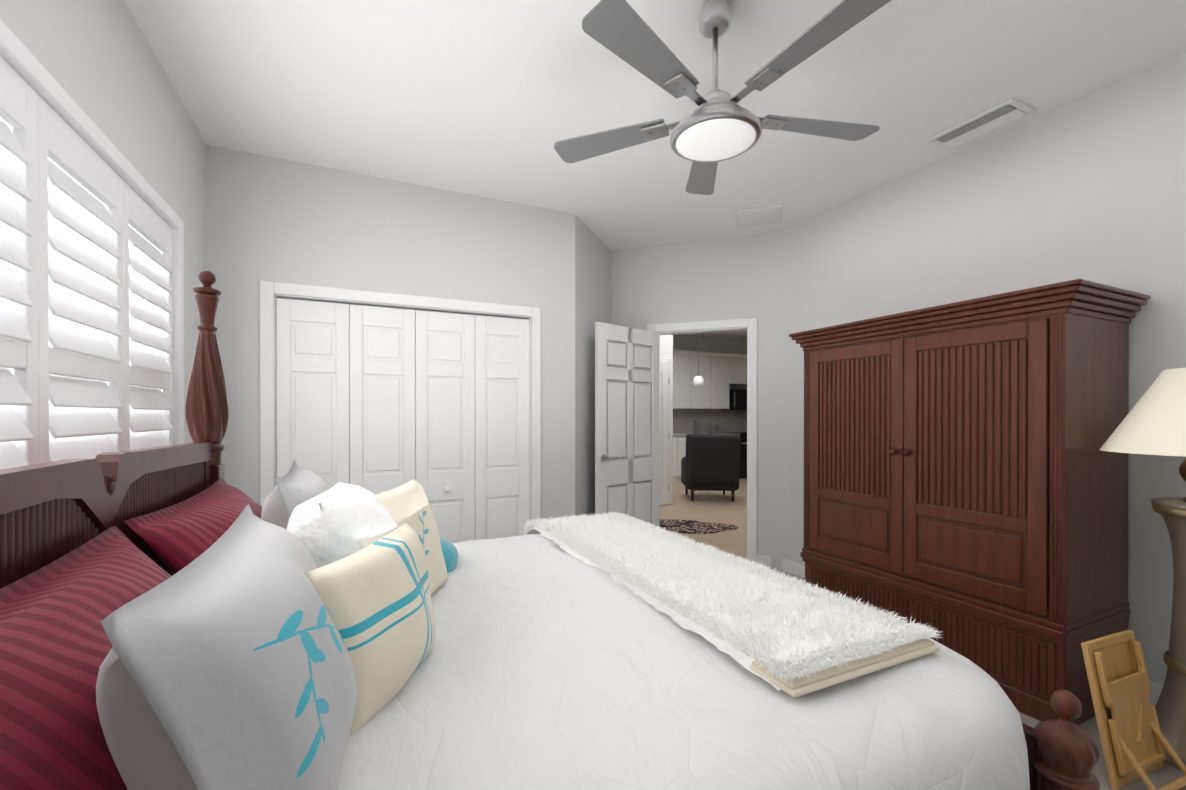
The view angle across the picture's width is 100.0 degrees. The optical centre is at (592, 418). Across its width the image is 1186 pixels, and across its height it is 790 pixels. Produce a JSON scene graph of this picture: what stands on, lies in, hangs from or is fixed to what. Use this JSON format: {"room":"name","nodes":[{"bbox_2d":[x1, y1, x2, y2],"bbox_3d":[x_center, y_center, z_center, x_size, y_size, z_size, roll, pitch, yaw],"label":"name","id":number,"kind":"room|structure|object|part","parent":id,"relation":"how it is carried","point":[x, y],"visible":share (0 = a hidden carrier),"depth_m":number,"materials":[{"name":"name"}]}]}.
{"room":"bedroom","nodes":[
{"label":"bedroom","id":0,"kind":"room"},
{"bbox_2d":[0,0,205,443],"bbox_3d":[-1.361,-0.139,0.906,0.120,2.810,4.437,0,0,-25],"label":"wall","id":1,"kind":"structure","parent":0,"point":[98,61],"depth_m":1.91,"materials":[{"name":"white paint"}]},
{"bbox_2d":[0,117,142,441],"bbox_3d":[-1.651,-0.218,1.290,0.020,1.965,2.800,0,0,-25],"label":"window","id":2,"kind":"structure","parent":1,"relation":"in","point":[53,189],"depth_m":1.80,"materials":[{"name":"white glass"}]},
{"bbox_2d":[0,19,183,469],"bbox_3d":[-1.519,-0.218,1.353,0.072,1.455,2.290,0,0,-25],"label":"window shutters","id":3,"kind":"object","parent":2,"relation":"attached to","point":[71,371],"visible":0.77,"depth_m":1.54,"materials":[{"name":"white wood"}]},
{"bbox_2d":[206,145,574,542],"bbox_3d":[-1.188,-0.148,3.359,2.277,2.810,0.143,0,0,-25],"label":"wall","id":4,"kind":"structure","parent":0,"point":[376,335],"depth_m":3.22,"materials":[{"name":"white paint"}]},
{"bbox_3d":[-1.173,0.222,3.303,1.740,2.070,0.020,0,0,-25],"label":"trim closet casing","id":5,"kind":"part","parent":4,"relation":"part of","materials":[{"name":"white wood"}]},
{"bbox_2d":[575,215,610,515],"bbox_3d":[-0.033,-0.151,4.240,0.134,2.810,0.900,0,0,20],"label":"wall","id":6,"kind":"structure","parent":0,"point":[592,278],"depth_m":4.05,"materials":[{"name":"white paint"}]},
{"bbox_2d":[124,0,1185,250],"bbox_3d":[0.288,-1.609,2.174,4.187,0.120,5.340,0,0,-25],"label":"ceiling","id":7,"kind":"structure","parent":0,"point":[492,98],"depth_m":2.32,"materials":[{"name":"white paint"}]},
{"bbox_2d":[554,0,891,194],"bbox_3d":[0.485,-1.285,1.837,1.292,0.524,1.259,0,0,-25],"label":"ceiling fan","id":8,"kind":"object","parent":7,"relation":"hanging from","point":[712,129],"visible":1,"depth_m":1.76,"materials":[{"name":"silver metal"}]},
{"bbox_3d":[0.458,-1.031,1.869,0.296,0.016,0.296,0,0,-25],"label":"light glass","id":9,"kind":"part","parent":8,"relation":"part of","materials":[{"name":"white glass"}]},
{"bbox_2d":[734,205,782,228],"bbox_3d":[1.277,-1.546,3.842,0.340,0.017,0.340,0,0,20],"label":"ceiling vent","id":10,"kind":"object","parent":7,"relation":"in","point":[770,215],"visible":0.96,"depth_m":3.81,"materials":[{"name":"white"}]},
{"bbox_2d":[927,98,1035,149],"bbox_3d":[2.039,-1.539,2.631,0.220,0.022,0.400,0,0,-25],"label":"ceiling vent","id":11,"kind":"object","parent":7,"relation":"in","point":[1006,112],"visible":1,"depth_m":2.60,"materials":[{"name":"white metal"}]},
{"bbox_2d":[659,335,672,504],"bbox_3d":[0.316,-0.220,6.849,1.810,2.930,0.148,0,0,-25],"label":"wall","id":12,"kind":"structure","parent":0,"point":[666,422],"depth_m":7.12,"materials":[{"name":"white paint"}]},
{"bbox_2d":[611,234,758,563],"bbox_3d":[0.874,-0.152,4.444,1.462,2.810,0.140,0,0,20],"label":"wall","id":13,"kind":"structure","parent":0,"point":[704,284],"depth_m":4.36,"materials":[{"name":"white paint"}]},
{"bbox_3d":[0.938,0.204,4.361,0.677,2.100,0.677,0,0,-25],"label":"trim door casing","id":14,"kind":"part","parent":13,"relation":"part of","materials":[{"name":"white wood"}]},
{"bbox_2d":[657,327,748,559],"bbox_3d":[0.961,0.238,4.425,0.810,2.030,0.120,0,0,20],"label":"door frame","id":15,"kind":"structure","parent":13,"relation":"attached to","point":[706,331],"depth_m":4.24,"materials":[{"name":"white wood"}]},
{"bbox_2d":[594,322,659,526],"bbox_3d":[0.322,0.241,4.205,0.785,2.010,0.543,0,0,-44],"label":"door leaf","id":16,"kind":"structure","parent":15,"relation":"attached to","point":[627,398],"depth_m":4.18,"materials":[{"name":"white wood"}]},
{"bbox_3d":[0.323,0.244,4.205,0.715,1.670,0.328,0,0,-25],"label":"hall door hardware","id":17,"kind":"part","parent":16,"relation":"part of","materials":[{"name":"silver metal"}]},
{"bbox_2d":[757,555,770,567],"bbox_3d":[1.463,1.204,4.176,0.167,0.100,0.014,0,0,20],"label":"baseboard","id":18,"kind":"structure","parent":13,"relation":"attached to","point":[763,559],"depth_m":4.18,"materials":[{"name":"white wood"}]},
{"bbox_2d":[673,335,746,388],"bbox_3d":[1.724,-0.233,10.309,10.100,2.930,0.120,0,0,-25],"label":"wall","id":19,"kind":"structure","parent":0,"point":[709,345],"depth_m":10.62,"materials":[{"name":"white paint"}]},
{"bbox_2d":[673,349,692,408],"bbox_3d":[1.647,-0.767,10.000,0.500,1.160,0.350,0,0,-25],"label":"upper cabinet","id":20,"kind":"object","parent":19,"relation":"attached to","point":[682,359],"depth_m":9.87,"materials":[{"name":"white wood"}]},
{"bbox_2d":[693,351,712,408],"bbox_3d":[2.100,-0.768,10.212,0.500,1.160,0.350,0,0,-25],"label":"upper cabinet","id":21,"kind":"object","parent":19,"relation":"attached to","point":[702,395],"depth_m":10.09,"materials":[{"name":"white wood"}]},
{"bbox_2d":[673,409,746,432],"bbox_3d":[2.709,0.061,10.683,4.040,0.500,0.020,0,0,-25],"label":"backsplash","id":22,"kind":"structure","parent":19,"relation":"attached to","point":[684,420],"depth_m":10.51,"materials":[{"name":"grey tile"}]},
{"bbox_2d":[713,353,732,408],"bbox_3d":[2.552,-0.768,10.425,0.500,1.160,0.350,0,0,-25],"label":"upper cabinet","id":23,"kind":"object","parent":19,"relation":"attached to","point":[713,404],"depth_m":10.28,"materials":[{"name":"white wood"}]},
{"bbox_2d":[725,389,746,412],"bbox_3d":[3.153,-0.389,10.677,0.760,0.440,0.405,0,0,-25],"label":"microwave","id":24,"kind":"object","parent":19,"relation":"attached to","point":[737,397],"depth_m":10.43,"materials":[{"name":"black metal"}]},
{"bbox_2d":[733,354,746,384],"bbox_3d":[3.005,-1.034,10.636,0.500,0.630,0.350,0,0,-25],"label":"upper cabinet","id":25,"kind":"object","parent":19,"relation":"attached to","point":[739,360],"depth_m":10.48,"materials":[{"name":"white wood"}]},
{"bbox_2d":[676,331,746,340],"bbox_3d":[2.905,-1.739,7.787,10.100,0.100,7.400,0,0,-25],"label":"ceiling","id":26,"kind":"structure","parent":0,"point":[737,335],"depth_m":10.23,"materials":[{"name":"white paint"}]},
{"bbox_2d":[693,333,703,385],"bbox_3d":[1.795,-1.121,8.483,0.182,1.140,0.182,0,0,-25],"label":"pendant light","id":27,"kind":"object","parent":26,"relation":"hanging from","point":[698,379],"visible":0.96,"depth_m":8.44,"materials":[{"name":"white glass"}]},
{"bbox_3d":[1.795,-1.201,8.483,0.100,0.980,0.100,0,0,-25],"label":"stem","id":28,"kind":"part","parent":27,"relation":"part of","materials":[{"name":"silver metal"}]},
{"bbox_3d":[1.795,-0.634,8.485,0.182,0.165,0.182,0,0,-25],"label":"glass","id":29,"kind":"part","parent":27,"relation":"part of","materials":[{"name":"white glass"}]},
{"bbox_2d":[758,225,792,570],"bbox_3d":[1.492,-0.150,4.092,0.148,2.810,0.357,0,0,-25],"label":"wall","id":30,"kind":"structure","parent":0,"point":[775,443],"depth_m":4.13,"materials":[{"name":"white paint"}]},
{"bbox_2d":[659,478,1185,789],"bbox_3d":[2.716,1.277,6.085,11.897,0.060,10.340,0,0,-25],"label":"floor","id":31,"kind":"structure","parent":0,"point":[713,506],"depth_m":5.51,"materials":[{"name":"beige carpet"}]},
{"bbox_2d":[0,270,1099,789],"bbox_3d":[-0.265,0.316,1.660,2.252,1.895,2.216,0,0,-25],"label":"bed","id":32,"kind":"object","parent":31,"relation":"on","point":[182,616],"visible":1,"depth_m":1.04,"materials":[{"name":"white fabric"}]},
{"bbox_2d":[0,526,170,789],"bbox_3d":[-0.809,0.471,0.827,0.324,0.421,0.980,0,0,-25],"label":"pillow","id":33,"kind":"object","parent":32,"relation":"on","point":[77,712],"depth_m":0.64,"materials":[{"name":"red fabric"}]},
{"bbox_3d":[-1.218,0.508,1.209,0.050,0.834,1.960,0,0,-25],"label":"headboard","id":34,"kind":"part","parent":32,"relation":"part of","materials":[{"name":"brown wood"}]},
{"bbox_2d":[124,478,261,575],"bbox_3d":[-1.247,0.468,1.759,0.323,0.421,0.980,0,0,-25],"label":"pillow","id":35,"kind":"object","parent":32,"relation":"on","point":[177,534],"depth_m":1.44,"materials":[{"name":"red fabric"}]},
{"bbox_2d":[375,479,446,593],"bbox_3d":[-0.634,0.431,1.657,0.336,0.404,0.460,0,0,-25],"label":"pillow","id":36,"kind":"object","parent":32,"relation":"on","point":[408,503],"depth_m":1.67,"materials":[{"name":"beige fabric"}]},
{"bbox_2d":[337,533,1029,789],"bbox_3d":[-0.207,0.857,1.686,2.126,0.537,2.141,0,0,-25],"label":"comforter","id":37,"kind":"object","parent":32,"relation":"on","point":[542,669],"depth_m":1.07,"materials":[{"name":"white fabric"}]},
{"bbox_2d":[523,512,941,690],"bbox_3d":[0.256,0.790,2.060,0.595,0.521,1.970,0,0,-25],"label":"fur throw","id":38,"kind":"object","parent":32,"relation":"on","point":[759,633],"depth_m":1.45,"materials":[{"name":"white fur"}]},
{"bbox_2d":[673,437,676,482],"bbox_3d":[1.250,0.794,9.676,0.500,0.880,0.610,0,0,-25],"label":"base cabinet","id":39,"kind":"object","parent":31,"relation":"on","point":[674,438],"depth_m":9.49,"materials":[{"name":"white wood"}]},
{"bbox_2d":[677,437,685,481],"bbox_3d":[1.702,0.794,9.888,0.500,0.880,0.610,0,0,-25],"label":"base cabinet","id":40,"kind":"object","parent":31,"relation":"on","point":[681,441],"depth_m":9.54,"materials":[{"name":"white wood"}]},
{"bbox_2d":[659,519,737,533],"bbox_3d":[1.094,1.246,5.790,0.956,0.012,0.858,0,0,-25],"label":"rug","id":41,"kind":"object","parent":31,"relation":"on","point":[689,526],"visible":0.73,"depth_m":5.70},
{"bbox_2d":[681,434,740,501],"bbox_3d":[1.799,0.735,7.661,0.780,1.014,0.963,0,0,3],"label":"armchair","id":42,"kind":"object","parent":31,"relation":"on","point":[710,462],"visible":1,"depth_m":7.25,"materials":[{"name":"grey"}]},
{"bbox_2d":[739,433,746,477],"bbox_3d":[3.067,0.769,10.512,0.480,0.925,0.640,0,0,-25],"label":"oven","id":43,"kind":"object","parent":31,"relation":"on","point":[743,456],"depth_m":10.16,"materials":[{"name":"black metal"}]},
{"bbox_2d":[673,433,740,436],"bbox_3d":[2.838,0.332,10.408,4.040,0.040,0.630,0,0,-25],"label":"countertop","id":44,"kind":"structure","parent":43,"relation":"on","point":[674,434],"depth_m":10.15,"materials":[{"name":"white stone"}]},
{"bbox_2d":[789,279,1150,724],"bbox_3d":[1.851,0.360,2.699,0.633,1.800,1.440,0,0,-25],"label":"armoire","id":45,"kind":"object","parent":31,"relation":"on","point":[965,485],"visible":0.83,"depth_m":2.25,"materials":[{"name":"brown wood"}]},
{"bbox_2d":[1081,630,1185,789],"bbox_3d":[1.921,1.033,1.750,0.310,0.465,0.188,0,0,-21],"label":"picture frame","id":46,"kind":"object","parent":31,"relation":"on","point":[1134,742],"visible":1,"depth_m":1.76,"materials":[{"name":"brown wood"}]},
{"bbox_2d":[1099,368,1185,770],"bbox_3d":[2.278,0.540,1.823,0.600,1.446,0.600,0,0,-25],"label":"lamp","id":47,"kind":"object","parent":31,"relation":"on","point":[1153,422],"visible":0.92,"depth_m":1.84,"materials":[{"name":"beige fabric"}]},
{"bbox_3d":[2.278,-0.027,1.821,0.600,0.313,0.600,0,0,-25],"label":"lamp shade","id":48,"kind":"part","parent":47,"relation":"part of","materials":[{"name":"beige fabric"}]},
{"bbox_2d":[793,51,1185,685],"bbox_3d":[2.395,-0.145,2.477,0.120,2.810,4.090,0,0,-25],"label":"wall","id":49,"kind":"structure","parent":0,"point":[1091,187],"depth_m":2.48,"materials":[{"name":"white paint"}]},
{"bbox_2d":[782,559,1162,705],"bbox_3d":[2.345,1.211,2.431,0.014,0.100,3.800,0,0,-25],"label":"baseboard","id":50,"kind":"structure","parent":49,"relation":"attached to","point":[793,568],"depth_m":3.91,"materials":[{"name":"white"}]}
]}

